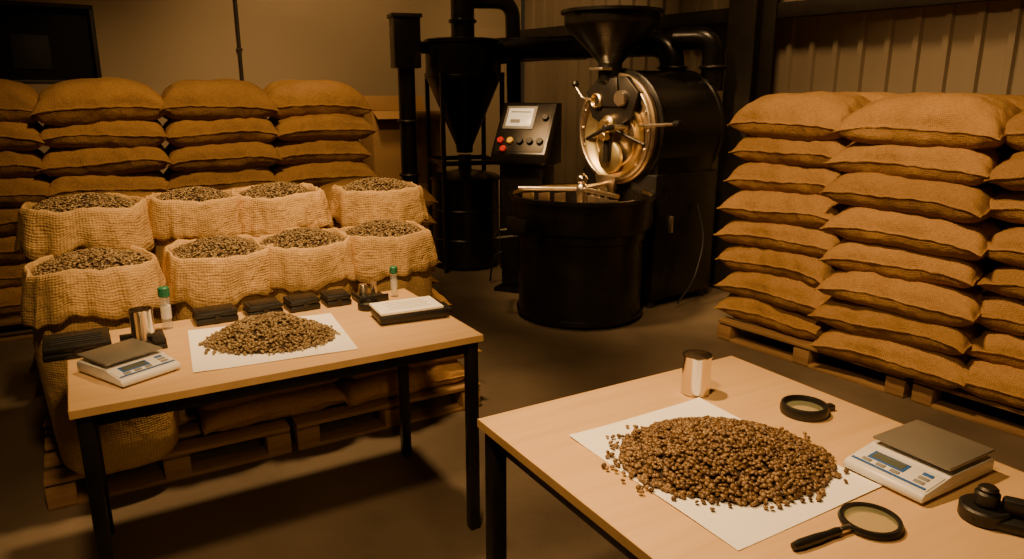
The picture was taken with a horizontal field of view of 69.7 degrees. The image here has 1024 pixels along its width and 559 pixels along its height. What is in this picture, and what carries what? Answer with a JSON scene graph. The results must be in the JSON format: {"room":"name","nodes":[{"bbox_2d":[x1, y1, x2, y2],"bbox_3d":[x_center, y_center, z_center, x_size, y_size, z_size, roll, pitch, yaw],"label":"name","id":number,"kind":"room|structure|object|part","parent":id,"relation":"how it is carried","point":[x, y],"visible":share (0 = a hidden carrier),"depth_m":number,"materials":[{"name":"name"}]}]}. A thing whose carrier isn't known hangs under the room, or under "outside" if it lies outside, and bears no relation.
{"room":"coffee roastery","nodes":[
{"label":"coffee roastery","id":0,"kind":"room"},
{"bbox_2d":[6,0,520,29],"bbox_3d":[-2.767,-3.141,5.996,7.000,1.800,0.121,-10,18,-35],"label":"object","id":1,"kind":"object","parent":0,"point":[434,12],"visible":0.67,"depth_m":6.86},
{"bbox_2d":[0,0,92,69],"bbox_3d":[-3.938,-1.819,5.454,1.500,0.490,0.092,-10,18,-35],"label":"window","id":2,"kind":"structure","parent":1,"relation":"attached to","point":[28,51],"depth_m":5.67,"materials":[{"name":"glass"}]},
{"bbox_3d":[-3.718,-1.760,5.685,0.260,0.260,0.012,-10,18,-35],"label":"reflection panel","id":3,"kind":"part","parent":2,"relation":"part of","materials":[{"name":"black glass"}]},
{"bbox_3d":[-3.928,-2.038,5.384,1.500,0.030,0.060,-10,18,-35],"label":"frame","id":4,"kind":"part","parent":2,"relation":"part of","materials":[{"name":"metal"}]},
{"bbox_2d":[233,0,243,80],"bbox_3d":[-2.396,-2.119,6.436,0.050,3.800,0.032,-10,18,-35],"label":"conduit","id":5,"kind":"object","parent":1,"relation":"attached to","point":[239,49],"visible":0.44,"depth_m":6.43,"materials":[{"name":"metal"}]},
{"bbox_2d":[92,5,506,85],"bbox_3d":[-1.634,-2.186,7.093,4.200,0.600,0.121,-10,18,-35],"label":"wall","id":6,"kind":"structure","parent":0,"point":[143,45],"depth_m":6.50,"materials":[{"name":"beige paint"}]},
{"bbox_2d":[0,228,1023,558],"bbox_3d":[0.000,0.557,4.276,14.000,0.100,16.000,0,14,0],"label":"floor","id":7,"kind":"structure","parent":0,"point":[358,497],"depth_m":3.08,"materials":[{"name":"concrete"}]},
{"bbox_2d":[0,314,32,342],"bbox_3d":[-3.100,0.208,5.167,1.250,0.130,0.795,-8,16,-28],"label":"wooden pallet","id":8,"kind":"object","parent":7,"relation":"on","point":[13,321],"visible":0.02,"depth_m":4.74,"materials":[{"name":"brown wood"}]},
{"bbox_2d":[43,402,291,511],"bbox_3d":[-1.648,0.649,3.461,0.920,0.130,1.095,-9,17,-30],"label":"wooden pallet","id":9,"kind":"object","parent":7,"relation":"on","point":[61,490],"visible":0.34,"depth_m":3.06,"materials":[{"name":"brown wood"}]},
{"bbox_2d":[20,245,178,475],"bbox_3d":[-1.585,0.295,2.873,0.511,0.845,0.522,-9,17,-32],"label":"sack","id":10,"kind":"object","parent":9,"relation":"on","point":[94,287],"visible":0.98,"depth_m":2.67,"materials":[{"name":"beige fabric"}]},
{"bbox_2d":[26,84,506,227],"bbox_3d":[-2.767,-0.914,6.572,7.000,1.600,0.121,-10,18,-35],"label":"panel","id":11,"kind":"object","parent":7,"relation":"on","point":[493,112],"visible":0.02,"depth_m":7.92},
{"bbox_2d":[11,80,65,83],"bbox_3d":[-3.928,-1.486,5.527,1.500,0.030,0.061,-10,18,-35],"label":"frame","id":12,"kind":"object","parent":11,"relation":"on","point":[20,81],"visible":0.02,"depth_m":5.68,"materials":[{"name":"metal"}]},
{"bbox_2d":[87,9,101,77],"bbox_3d":[-3.333,-1.870,5.874,0.030,0.540,0.060,-10,18,-35],"label":"frame","id":13,"kind":"object","parent":12,"relation":"on","point":[90,11],"visible":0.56,"depth_m":5.85,"materials":[{"name":"metal"}]},
{"bbox_2d":[0,5,96,79],"bbox_3d":[-3.969,-1.776,5.510,1.500,0.600,0.011,-10,18,-35],"label":"window","id":14,"kind":"structure","parent":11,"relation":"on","point":[67,30],"depth_m":5.76,"materials":[{"name":"black glass"}]},
{"bbox_2d":[68,288,482,558],"bbox_3d":[-0.802,0.554,2.592,1.223,0.750,0.702,-8,17,-29],"label":"work table","id":15,"kind":"object","parent":7,"relation":"on","point":[94,402],"visible":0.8,"depth_m":2.29,"materials":[{"name":"laminate"}]},
{"bbox_2d":[42,327,111,362],"bbox_3d":[-1.389,0.205,2.349,0.190,0.046,0.175,-8,17,-29],"label":"instrument case","id":16,"kind":"object","parent":15,"relation":"on","point":[60,346],"visible":0.94,"depth_m":2.30,"materials":[{"name":"plastic"}]},
{"bbox_3d":[-1.139,0.705,2.044,0.038,0.720,0.038,-8,17,-29],"label":"leg","id":17,"kind":"part","parent":15,"relation":"part of","materials":[{"name":"black paint"}]},
{"bbox_3d":[-1.463,0.567,2.576,0.038,0.720,0.038,-8,17,-29],"label":"leg","id":18,"kind":"part","parent":15,"relation":"part of","materials":[{"name":"black paint"}]},
{"bbox_2d":[77,338,180,387],"bbox_3d":[-1.135,0.244,2.175,0.240,0.058,0.180,9,17,32],"label":"digital scale","id":19,"kind":"object","parent":15,"relation":"on","point":[125,363],"visible":1,"depth_m":2.14,"materials":[{"name":"white plastic"}]},
{"bbox_3d":[-1.168,0.214,2.190,0.158,0.007,0.175,9,17,32],"label":"weighing plate","id":20,"kind":"part","parent":19,"relation":"part of","materials":[{"name":"metal"}]},
{"bbox_2d":[119,329,167,348],"bbox_3d":[-1.205,0.200,2.402,0.130,0.030,0.150,-8,17,-29],"label":"tray","id":21,"kind":"object","parent":15,"relation":"on","point":[159,339],"visible":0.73,"depth_m":2.40,"materials":[{"name":"plastic"}]},
{"bbox_2d":[127,306,154,341],"bbox_3d":[-1.212,0.147,2.408,0.073,0.105,0.073,0,14,0],"label":"can","id":22,"kind":"object","parent":21,"relation":"on","point":[141,319],"visible":0.85,"depth_m":2.38,"materials":[{"name":"silver metal"}]},
{"bbox_2d":[157,286,171,319],"bbox_3d":[-1.205,0.098,2.556,0.038,0.150,0.038,0,14,0],"label":"vial","id":23,"kind":"object","parent":15,"relation":"on","point":[163,291],"visible":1,"depth_m":2.54,"materials":[{"name":"white plastic"}]},
{"bbox_2d":[192,303,238,325],"bbox_3d":[-1.074,0.126,2.659,0.143,0.045,0.114,-8,17,-30],"label":"tool case","id":24,"kind":"object","parent":15,"relation":"on","point":[221,313],"visible":1,"depth_m":2.63,"materials":[{"name":"plastic"}]},
{"bbox_2d":[243,297,283,315],"bbox_3d":[-0.929,0.104,2.742,0.124,0.045,0.114,-9,17,-31],"label":"tool case","id":25,"kind":"object","parent":15,"relation":"on","point":[272,304],"visible":0.94,"depth_m":2.71,"materials":[{"name":"plastic"}]},
{"bbox_2d":[188,313,357,371],"bbox_3d":[-0.807,0.200,2.451,0.490,0.003,0.430,-7,16,-24],"label":"paper sheet","id":26,"kind":"object","parent":15,"relation":"on","point":[201,361],"visible":0.46,"depth_m":2.33,"materials":[{"name":"white paper"}]},
{"bbox_2d":[198,311,340,354],"bbox_3d":[-0.806,0.155,2.444,0.446,0.092,0.329,-6,16,-23],"label":"coffee beans","id":27,"kind":"object","parent":26,"relation":"on","point":[272,332],"visible":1,"depth_m":2.38,"materials":[{"name":"brown food"}]},
{"bbox_3d":[-0.640,0.302,2.243,1.120,0.040,0.025,-8,17,-29],"label":"rail","id":28,"kind":"part","parent":15,"relation":"part of","materials":[{"name":"black paint"}]},
{"bbox_2d":[283,292,320,312],"bbox_3d":[-0.804,0.087,2.810,0.115,0.045,0.114,-9,17,-32],"label":"tool case","id":29,"kind":"object","parent":15,"relation":"on","point":[301,302],"visible":1,"depth_m":2.78,"materials":[{"name":"plastic"}]},
{"bbox_2d":[320,288,351,307],"bbox_3d":[-0.689,0.070,2.872,0.097,0.045,0.114,-8,17,-29],"label":"tool case","id":30,"kind":"object","parent":15,"relation":"on","point":[334,297],"visible":1,"depth_m":2.84,"materials":[{"name":"plastic"}]},
{"bbox_2d":[358,299,379,311],"bbox_3d":[-0.545,0.097,2.804,0.086,0.028,0.086,0,14,0],"label":"loupe magnifier","id":31,"kind":"object","parent":15,"relation":"on","point":[363,305],"visible":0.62,"depth_m":2.78,"materials":[{"name":"black plastic"}]},
{"bbox_2d":[351,281,388,302],"bbox_3d":[-0.565,0.047,2.919,0.120,0.068,0.101,-8,17,-29],"label":"tray","id":32,"kind":"object","parent":15,"relation":"on","point":[363,294],"visible":0.84,"depth_m":2.91,"materials":[{"name":"plastic"}]},
{"bbox_2d":[358,283,367,295],"bbox_3d":[-0.592,0.040,2.925,0.036,0.045,0.036,-8,17,-29],"label":"jar","id":33,"kind":"object","parent":32,"relation":"on","point":[363,287],"depth_m":2.91,"materials":[{"name":"metal"}]},
{"bbox_2d":[370,281,376,294],"bbox_3d":[-0.553,0.034,2.936,0.026,0.052,0.026,-8,17,-29],"label":"jar","id":34,"kind":"object","parent":32,"relation":"on","point":[373,285],"depth_m":2.93,"materials":[{"name":"glass"}]},
{"bbox_2d":[389,266,397,289],"bbox_3d":[-0.475,0.008,2.956,0.031,0.125,0.031,0,14,0],"label":"vial","id":35,"kind":"object","parent":15,"relation":"on","point":[393,269],"visible":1,"depth_m":2.94,"materials":[{"name":"white plastic"}]},
{"bbox_3d":[-0.465,0.420,3.145,0.038,0.720,0.038,-8,17,-29],"label":"leg","id":36,"kind":"part","parent":15,"relation":"part of","materials":[{"name":"black paint"}]},
{"bbox_2d":[369,296,452,324],"bbox_3d":[-0.368,0.112,2.706,0.282,0.048,0.158,-7,16,-24],"label":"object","id":37,"kind":"object","parent":15,"relation":"on","point":[426,307],"visible":1,"depth_m":2.66,"materials":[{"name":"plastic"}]},
{"bbox_3d":[-0.252,0.104,2.755,0.030,0.020,0.100,-7,16,-24],"label":"case handle","id":38,"kind":"part","parent":37,"relation":"part of","materials":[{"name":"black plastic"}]},
{"bbox_3d":[-0.141,0.557,2.613,0.038,0.720,0.038,-8,17,-29],"label":"leg","id":39,"kind":"part","parent":15,"relation":"part of","materials":[{"name":"black paint"}]},
{"bbox_2d":[291,379,479,450],"bbox_3d":[-0.834,0.526,3.935,0.920,0.130,1.095,-9,17,-30],"label":"wooden pallet","id":40,"kind":"object","parent":7,"relation":"on","point":[306,433],"visible":0.15,"depth_m":3.46,"materials":[{"name":"brown wood"}]},
{"bbox_2d":[28,178,481,434],"bbox_3d":[-1.230,0.041,3.752,2.146,0.953,1.409,-9,17,-30],"label":"sacks","id":41,"kind":"object","parent":40,"relation":"on","point":[356,390],"visible":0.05,"depth_m":3.38,"materials":[{"name":"brown fabric"}]},
{"bbox_2d":[14,192,154,263],"bbox_3d":[-1.797,-0.055,3.149,0.527,0.635,0.525,-8,16,-27],"label":"sack","id":42,"kind":"object","parent":41,"relation":"on","point":[58,225],"visible":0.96,"depth_m":2.92,"materials":[{"name":"beige fabric"}]},
{"bbox_2d":[145,186,242,321],"bbox_3d":[-1.424,-0.109,3.355,0.454,0.632,0.460,-5,15,-23],"label":"sack","id":43,"kind":"object","parent":41,"relation":"on","point":[195,212],"visible":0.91,"depth_m":3.14,"materials":[{"name":"beige fabric"}]},
{"bbox_2d":[161,234,277,321],"bbox_3d":[-1.191,0.116,3.055,0.466,0.600,0.462,-9,17,-32],"label":"sack","id":44,"kind":"object","parent":41,"relation":"on","point":[209,271],"visible":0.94,"depth_m":2.85,"materials":[{"name":"beige fabric"}]},
{"bbox_2d":[230,181,333,236],"bbox_3d":[-1.104,-0.152,3.518,0.467,0.640,0.467,-9,17,-33],"label":"sack","id":45,"kind":"object","parent":41,"relation":"on","point":[269,208],"visible":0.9,"depth_m":3.31,"materials":[{"name":"beige fabric"}]},
{"bbox_2d":[253,227,356,303],"bbox_3d":[-0.894,0.074,3.207,0.450,0.604,0.449,-7,16,-25],"label":"sack","id":46,"kind":"object","parent":41,"relation":"on","point":[302,260],"visible":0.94,"depth_m":3.01,"materials":[{"name":"beige fabric"}]},
{"bbox_2d":[329,177,429,227],"bbox_3d":[-0.661,-0.198,3.698,0.482,0.632,0.484,-10,17,-34],"label":"sack","id":47,"kind":"object","parent":41,"relation":"on","point":[357,202],"visible":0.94,"depth_m":3.48,"materials":[{"name":"beige fabric"}]},
{"bbox_2d":[335,219,437,296],"bbox_3d":[-0.576,0.025,3.387,0.472,0.618,0.473,-11,17,-35],"label":"sack","id":48,"kind":"object","parent":41,"relation":"on","point":[378,244],"visible":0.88,"depth_m":3.19,"materials":[{"name":"beige fabric"}]},
{"bbox_2d":[386,12,427,184],"bbox_3d":[-0.831,-1.129,6.294,0.360,2.155,0.255,-5,15,-19],"label":"filter","id":49,"kind":"object","parent":7,"relation":"on","point":[407,47],"visible":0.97,"depth_m":6.07,"materials":[{"name":"black paint"}]},
{"bbox_3d":[-0.880,-2.151,6.003,0.250,0.030,0.220,-5,15,-19],"label":"motor lid","id":50,"kind":"part","parent":49,"relation":"part of","materials":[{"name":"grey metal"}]},
{"bbox_2d":[418,182,428,228],"bbox_3d":[-1.060,-0.606,7.177,0.700,0.703,0.444,-8,17,-29],"label":"cardboard box","id":51,"kind":"object","parent":7,"relation":"on","point":[423,184],"visible":0.02,"depth_m":6.99,"materials":[{"name":"brown cardboard"}]},
{"bbox_2d":[361,96,440,182],"bbox_3d":[-1.034,-1.322,6.940,0.660,0.800,0.535,-8,16,-27],"label":"cardboard box","id":52,"kind":"object","parent":51,"relation":"on","point":[384,144],"visible":0.56,"depth_m":6.81,"materials":[{"name":"brown cardboard"}]},
{"bbox_2d":[424,0,587,272],"bbox_3d":[0.022,-2.095,6.442,1.611,3.950,0.670,-5,15,-19],"label":"collector","id":53,"kind":"object","parent":7,"relation":"on","point":[463,74],"visible":0.85,"depth_m":6.33,"materials":[{"name":"black paint"}]},
{"bbox_3d":[-0.755,-1.004,6.719,0.035,1.700,0.035,-5,15,-19],"label":"stand leg","id":54,"kind":"part","parent":53,"relation":"part of","materials":[{"name":"black paint"}]},
{"bbox_3d":[-0.666,-1.040,6.456,0.030,0.040,0.560,-5,15,-19],"label":"stand rail","id":55,"kind":"part","parent":53,"relation":"part of","materials":[{"name":"black metal"}]},
{"bbox_3d":[-0.576,-0.881,6.243,0.035,1.700,0.035,-5,15,-19],"label":"stand leg","id":56,"kind":"part","parent":53,"relation":"part of","materials":[{"name":"black paint"}]},
{"bbox_3d":[-0.510,-1.124,6.781,0.560,0.040,0.030,-5,15,-19],"label":"stand rail","id":57,"kind":"part","parent":53,"relation":"part of","materials":[{"name":"black metal"}]},
{"bbox_3d":[-0.330,-1.000,6.304,0.560,0.040,0.030,-5,15,-19],"label":"stand rail","id":58,"kind":"part","parent":53,"relation":"part of","materials":[{"name":"black metal"}]},
{"bbox_3d":[-0.264,-1.049,6.892,0.035,1.700,0.035,-5,15,-19],"label":"stand leg","id":59,"kind":"part","parent":53,"relation":"part of","materials":[{"name":"black paint"}]},
{"bbox_3d":[-0.174,-1.084,6.629,0.030,0.040,0.560,-5,15,-19],"label":"stand rail","id":60,"kind":"part","parent":53,"relation":"part of","materials":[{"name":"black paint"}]},
{"bbox_3d":[-0.085,-0.926,6.416,0.035,1.700,0.035,-5,15,-19],"label":"stand leg","id":61,"kind":"part","parent":53,"relation":"part of","materials":[{"name":"black paint"}]},
{"bbox_2d":[489,102,561,293],"bbox_3d":[0.055,-0.639,5.785,0.568,1.460,0.395,6,16,23],"label":"control console","id":62,"kind":"object","parent":7,"relation":"on","point":[527,143],"visible":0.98,"depth_m":5.59,"materials":[{"name":"black paint"}]},
{"bbox_3d":[0.089,-1.147,5.571,0.400,0.410,0.004,6,-18,23],"label":"plate","id":63,"kind":"part","parent":62,"relation":"part of","materials":[{"name":"grey metal"}]},
{"bbox_2d":[493,5,726,328],"bbox_3d":[0.406,-0.894,5.503,2.068,2.095,1.762,8,16,28],"label":"coffee roaster","id":64,"kind":"object","parent":7,"relation":"on","point":[637,222],"visible":1,"depth_m":5.15,"materials":[{"name":"black paint"}]},
{"bbox_2d":[493,228,519,240],"bbox_3d":[-0.040,-0.321,5.116,0.186,0.048,0.311,0,15,0],"label":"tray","id":65,"kind":"object","parent":64,"relation":"on","point":[495,237],"depth_m":4.97,"materials":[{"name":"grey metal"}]},
{"bbox_3d":[0.264,-0.632,5.102,0.440,0.030,0.030,1,15,4],"label":"stir arm","id":66,"kind":"part","parent":64,"relation":"part of","materials":[{"name":"metal"}]},
{"bbox_3d":[0.471,-1.456,5.470,0.056,0.060,0.056,-10,18,-35],"label":"knob","id":67,"kind":"part","parent":64,"relation":"part of","materials":[{"name":"black plastic"}]},
{"bbox_2d":[513,184,651,195],"bbox_3d":[0.483,-0.537,5.111,0.959,0.130,0.959,-10,18,-35],"label":"tray","id":68,"kind":"object","parent":64,"relation":"on","point":[620,189],"depth_m":5.34,"materials":[{"name":"silver metal"}]},
{"bbox_3d":[0.538,-1.373,5.436,0.173,0.117,0.056,6,16,23],"label":"lever","id":69,"kind":"part","parent":64,"relation":"part of","materials":[{"name":"metal"}]},
{"bbox_3d":[0.615,-1.077,5.464,0.034,0.122,0.276,-7,16,-26],"label":"spider arm","id":70,"kind":"part","parent":64,"relation":"part of","materials":[{"name":"grey metal"}]},
{"bbox_3d":[0.607,-0.674,5.263,0.030,0.030,0.440,10,17,33],"label":"stir arm","id":71,"kind":"part","parent":64,"relation":"part of","materials":[{"name":"metal"}]},
{"bbox_3d":[0.580,-0.579,4.895,0.030,0.030,0.440,-7,16,-25],"label":"stir arm","id":72,"kind":"part","parent":64,"relation":"part of","materials":[{"name":"metal"}]},
{"bbox_3d":[0.753,-1.352,5.307,0.200,0.200,0.257,-10,18,-35],"label":"hopper seat","id":73,"kind":"part","parent":64,"relation":"part of","materials":[{"name":"grey metal"}]},
{"bbox_3d":[0.723,-0.920,5.357,0.068,0.284,0.028,-10,18,-35],"label":"spider arm","id":74,"kind":"part","parent":64,"relation":"part of","materials":[{"name":"grey metal"}]},
{"bbox_3d":[0.715,-0.896,5.383,0.030,0.240,0.240,-10,18,-35],"label":"discharge door","id":75,"kind":"part","parent":64,"relation":"part of","materials":[{"name":"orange metal"}]},
{"bbox_3d":[0.740,-1.030,5.341,0.043,0.590,0.590,-10,18,-35],"label":"dish","id":76,"kind":"part","parent":64,"relation":"part of","materials":[{"name":"orange metal"}]},
{"bbox_3d":[0.759,-1.092,5.340,0.050,0.790,0.790,-10,18,-35],"label":"plate","id":77,"kind":"part","parent":64,"relation":"part of","materials":[{"name":"metal"}]},
{"bbox_3d":[0.825,-1.005,5.184,0.034,0.122,0.276,-14,20,-43],"label":"spider arm","id":78,"kind":"part","parent":64,"relation":"part of","materials":[{"name":"grey metal"}]},
{"bbox_3d":[1.142,-0.396,5.284,0.020,0.120,0.030,-10,18,-35],"label":"cabinet handle","id":79,"kind":"part","parent":64,"relation":"part of","materials":[{"name":"metal"}]},
{"bbox_3d":[1.052,-1.145,5.546,0.675,0.850,0.850,-10,18,-35],"label":"drum casing","id":80,"kind":"part","parent":64,"relation":"part of","materials":[{"name":"black paint"}]},
{"bbox_3d":[1.072,-1.008,4.767,0.048,0.048,0.050,-10,18,-35],"label":"lever knob","id":81,"kind":"part","parent":64,"relation":"part of","materials":[{"name":"black plastic"}]},
{"bbox_3d":[1.293,-0.361,5.428,0.500,0.600,0.010,-10,18,-35],"label":"cabinet door","id":82,"kind":"part","parent":64,"relation":"part of","materials":[{"name":"black paint"}]},
{"bbox_2d":[709,282,721,289],"bbox_3d":[1.800,0.043,6.020,0.340,0.020,0.320,-10,18,-35],"label":"base plate","id":83,"kind":"object","parent":7,"relation":"on","point":[710,284],"visible":0.03,"depth_m":5.96,"materials":[{"name":"metal"}]},
{"bbox_2d":[710,0,777,283],"bbox_3d":[1.800,-1.883,5.522,0.258,3.980,0.240,-10,18,-35],"label":"steel column","id":84,"kind":"structure","parent":83,"relation":"on","point":[742,17],"depth_m":5.58,"materials":[{"name":"metal"}]},
{"bbox_2d":[477,356,1023,558],"bbox_3d":[0.733,0.843,1.473,0.903,0.750,1.702,-8,17,-29],"label":"work table","id":85,"kind":"object","parent":7,"relation":"on","point":[536,438],"visible":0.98,"depth_m":1.60,"materials":[{"name":"laminate"}]},
{"bbox_3d":[-0.042,0.728,1.953,0.042,0.720,0.042,-8,17,-29],"label":"leg","id":86,"kind":"part","parent":85,"relation":"part of","materials":[{"name":"black paint"}]},
{"bbox_3d":[0.373,0.575,1.186,0.025,0.040,1.592,-8,17,-29],"label":"rail","id":87,"kind":"part","parent":85,"relation":"part of","materials":[{"name":"black paint"}]},
{"bbox_2d":[681,349,712,397],"bbox_3d":[0.505,0.258,2.014,0.080,0.112,0.080,0,14,0],"label":"can","id":88,"kind":"object","parent":85,"relation":"on","point":[696,366],"visible":1,"depth_m":1.99,"materials":[{"name":"silver metal"}]},
{"bbox_2d":[569,397,881,549],"bbox_3d":[0.457,0.405,1.657,0.430,0.004,0.530,-9,17,-30],"label":"paper sheet","id":89,"kind":"object","parent":85,"relation":"on","point":[742,526],"visible":0.4,"depth_m":1.49,"materials":[{"name":"white paper"}]},
{"bbox_2d":[601,415,848,510],"bbox_3d":[0.466,0.368,1.641,0.538,0.082,0.423,-4,15,-14],"label":"coffee beans","id":90,"kind":"object","parent":89,"relation":"on","point":[721,458],"visible":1,"depth_m":1.57,"materials":[{"name":"brown food"}]},
{"bbox_2d":[780,395,835,422],"bbox_3d":[0.759,0.330,1.903,0.119,0.028,0.132,12,19,38],"label":"loupe magnifier","id":91,"kind":"object","parent":85,"relation":"on","point":[786,402],"visible":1,"depth_m":1.89,"materials":[{"name":"black plastic"}]},
{"bbox_2d":[790,502,904,549],"bbox_3d":[0.623,0.469,1.381,0.259,0.019,0.117,-7,16,-24],"label":"magnifying glass","id":92,"kind":"object","parent":85,"relation":"on","point":[816,538],"visible":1,"depth_m":1.37,"materials":[{"name":"black plastic"}]},
{"bbox_3d":[0.560,0.477,1.353,0.120,0.019,0.019,-7,16,-24],"label":"handle","id":93,"kind":"part","parent":92,"relation":"part of","materials":[{"name":"black plastic"}]},
{"bbox_2d":[843,420,994,502],"bbox_3d":[0.888,0.392,1.604,0.265,0.058,0.180,-8,17,-29],"label":"digital scale","id":94,"kind":"object","parent":85,"relation":"on","point":[921,461],"visible":1,"depth_m":1.57,"materials":[{"name":"white plastic"}]},
{"bbox_3d":[0.927,0.362,1.620,0.170,0.007,0.175,-8,17,-29],"label":"weighing plate","id":95,"kind":"part","parent":94,"relation":"part of","materials":[{"name":"metal"}]},
{"bbox_2d":[957,483,1023,536],"bbox_3d":[0.979,0.423,1.389,0.227,0.105,0.090,8,17,28],"label":"stand","id":96,"kind":"object","parent":85,"relation":"on","point":[984,508],"visible":1,"depth_m":1.40,"materials":[{"name":"black plastic"}]},
{"bbox_3d":[0.920,0.422,1.423,0.044,0.030,0.044,8,17,28],"label":"knob","id":97,"kind":"part","parent":96,"relation":"part of","materials":[{"name":"black plastic"}]},
{"bbox_3d":[1.002,0.439,1.379,0.140,0.030,0.030,8,17,28],"label":"arm","id":98,"kind":"part","parent":96,"relation":"part of","materials":[{"name":"black plastic"}]},
{"bbox_2d":[717,317,914,398],"bbox_3d":[2.087,0.364,4.564,1.015,0.130,1.200,-10,18,-35],"label":"wooden pallet","id":99,"kind":"object","parent":7,"relation":"on","point":[729,329],"visible":0.26,"depth_m":4.28,"materials":[{"name":"brown wood"}]},
{"bbox_2d":[713,91,1023,408],"bbox_3d":[2.773,-0.122,3.386,1.259,1.448,3.833,-10,18,-35],"label":"sacks","id":100,"kind":"object","parent":99,"relation":"on","point":[884,231],"visible":1,"depth_m":3.67,"materials":[{"name":"brown fabric"}]},
{"bbox_2d":[911,379,1023,437],"bbox_3d":[2.816,0.615,3.593,1.015,0.130,1.200,-10,18,-35],"label":"wooden pallet","id":101,"kind":"object","parent":7,"relation":"on","point":[923,393],"visible":0.2,"depth_m":3.61,"materials":[{"name":"brown wood"}]},
{"bbox_3d":[-1.840,0.032,5.844,1.250,0.130,0.795,-8,16,-28],"label":"wooden pallet","id":102,"kind":"object","parent":7,"relation":"on","visible":0},
{"bbox_2d":[0,77,379,315],"bbox_3d":[-2.792,-0.610,5.126,3.731,1.549,0.631,-8,17,-29],"label":"sacks","id":103,"kind":"object","parent":102,"relation":"on","point":[104,134],"visible":0.47,"depth_m":5.00,"materials":[{"name":"brown fabric"}]},
{"bbox_2d":[524,0,1023,269],"bbox_3d":[2.530,-1.757,5.037,0.028,4.000,8.170,-10,18,-35],"label":"wall","id":104,"kind":"structure","parent":0,"point":[978,47],"depth_m":5.22,"materials":[{"name":"metal"}]},
{"bbox_2d":[520,0,999,36],"bbox_3d":[2.394,-1.885,5.011,0.101,0.110,7.800,-10,18,-35],"label":"low girt","id":105,"kind":"object","parent":104,"relation":"attached to","point":[801,8],"visible":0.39,"depth_m":5.34,"materials":[{"name":"metal"}]}
]}

